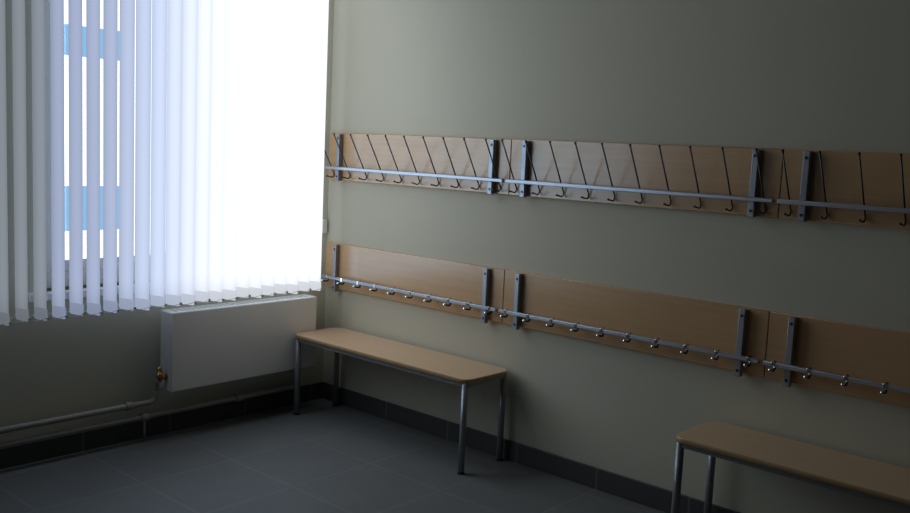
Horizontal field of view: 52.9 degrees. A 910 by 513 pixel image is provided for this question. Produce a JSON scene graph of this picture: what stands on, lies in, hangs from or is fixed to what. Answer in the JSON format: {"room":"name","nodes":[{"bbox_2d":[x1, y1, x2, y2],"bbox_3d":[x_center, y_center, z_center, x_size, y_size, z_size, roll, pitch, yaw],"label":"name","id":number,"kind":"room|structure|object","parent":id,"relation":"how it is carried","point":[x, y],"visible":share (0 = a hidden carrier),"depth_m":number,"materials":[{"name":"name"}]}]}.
{"room":"school cloakroom","nodes":[
{"label":"school cloakroom","id":0,"kind":"room"},
{"bbox_2d":[0,0,333,442],"bbox_3d":[-2.471,-0.551,2.748,0.300,2.850,5.200,9,9,41],"label":"wall","id":1,"kind":"structure","parent":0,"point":[51,368],"depth_m":3.75,"materials":[{"name":"beige paint"}]},
{"bbox_2d":[28,0,134,302],"bbox_3d":[-1.186,-0.791,4.019,0.185,1.855,1.450,9,9,41],"label":"window","id":2,"kind":"structure","parent":1,"relation":"in","point":[47,2],"depth_m":3.63,"materials":[{"name":"clear glass"}]},
{"bbox_2d":[0,0,328,325],"bbox_3d":[-1.485,-0.799,3.486,0.131,2.092,2.736,9,9,41],"label":"vertical blinds","id":3,"kind":"object","parent":2,"relation":"attached to","point":[236,149],"visible":1,"depth_m":3.86,"materials":[{"name":"fabric"}]},
{"bbox_2d":[0,294,316,448],"bbox_3d":[-2.412,0.611,2.696,0.114,0.563,5.030,9,9,41],"label":"radiator","id":4,"kind":"object","parent":1,"relation":"attached to","point":[203,345],"visible":0.87,"depth_m":4.11,"materials":[{"name":"white metal"}]},
{"bbox_2d":[0,398,665,512],"bbox_3d":[-0.052,1.300,0.710,7.000,0.120,5.800,9,9,41],"label":"floor","id":5,"kind":"structure","parent":0,"point":[326,457],"depth_m":3.62,"materials":[{"name":"tile"}]},
{"bbox_2d":[293,328,506,474],"bbox_3d":[-0.281,0.621,4.149,1.115,0.397,0.287,9,9,41],"label":"bench","id":6,"kind":"object","parent":5,"relation":"on","point":[465,373],"visible":1,"depth_m":4.00,"materials":[{"name":"laminate"}]},
{"bbox_2d":[671,421,909,512],"bbox_3d":[1.238,0.851,2.799,1.155,0.397,0.287,9,9,41],"label":"bench","id":7,"kind":"object","parent":5,"relation":"on","point":[877,481],"visible":1,"depth_m":2.89,"materials":[{"name":"laminate"}]},
{"bbox_2d":[323,0,909,512],"bbox_3d":[1.854,-0.330,2.575,7.000,2.850,0.300,9,9,41],"label":"wall","id":8,"kind":"structure","parent":0,"point":[826,75],"depth_m":3.46,"materials":[{"name":"beige paint"}]},
{"bbox_2d":[322,219,326,232],"bbox_3d":[-0.659,-0.153,4.611,0.017,0.070,0.030,9,9,41],"label":"holder","id":9,"kind":"object","parent":8,"relation":"attached to","point":[324,221],"visible":0.74,"depth_m":4.60,"materials":[{"name":"white plastic"}]},
{"bbox_2d":[0,382,739,512],"bbox_3d":[-0.047,1.197,0.698,6.400,0.086,5.200,9,9,41],"label":"baseboard","id":10,"kind":"structure","parent":8,"relation":"attached to","point":[640,492],"depth_m":3.90,"materials":[{"name":"tile"}]},
{"bbox_2d":[321,242,909,406],"bbox_3d":[1.471,0.372,2.714,5.762,0.240,0.083,9,9,41],"label":"coat rack","id":11,"kind":"object","parent":8,"relation":"attached to","point":[868,362],"visible":1,"depth_m":3.40,"materials":[{"name":"brown wood"}]},
{"bbox_2d":[324,133,909,229],"bbox_3d":[1.479,-0.172,2.630,5.762,0.234,0.135,9,9,41],"label":"coat rack","id":12,"kind":"object","parent":8,"relation":"attached to","point":[841,187],"visible":1,"depth_m":3.36,"materials":[{"name":"brown wood"}]},
{"label":"outside","id":13,"kind":"structure","parent":0,"visible":0},
{"bbox_2d":[64,0,166,259],"bbox_3d":[-1.648,-0.907,4.157,0.020,3.900,4.170,9,9,41],"label":"sky","id":14,"kind":"structure","parent":13,"point":[66,65],"depth_m":4.17,"materials":[{"name":"white"}]}
]}

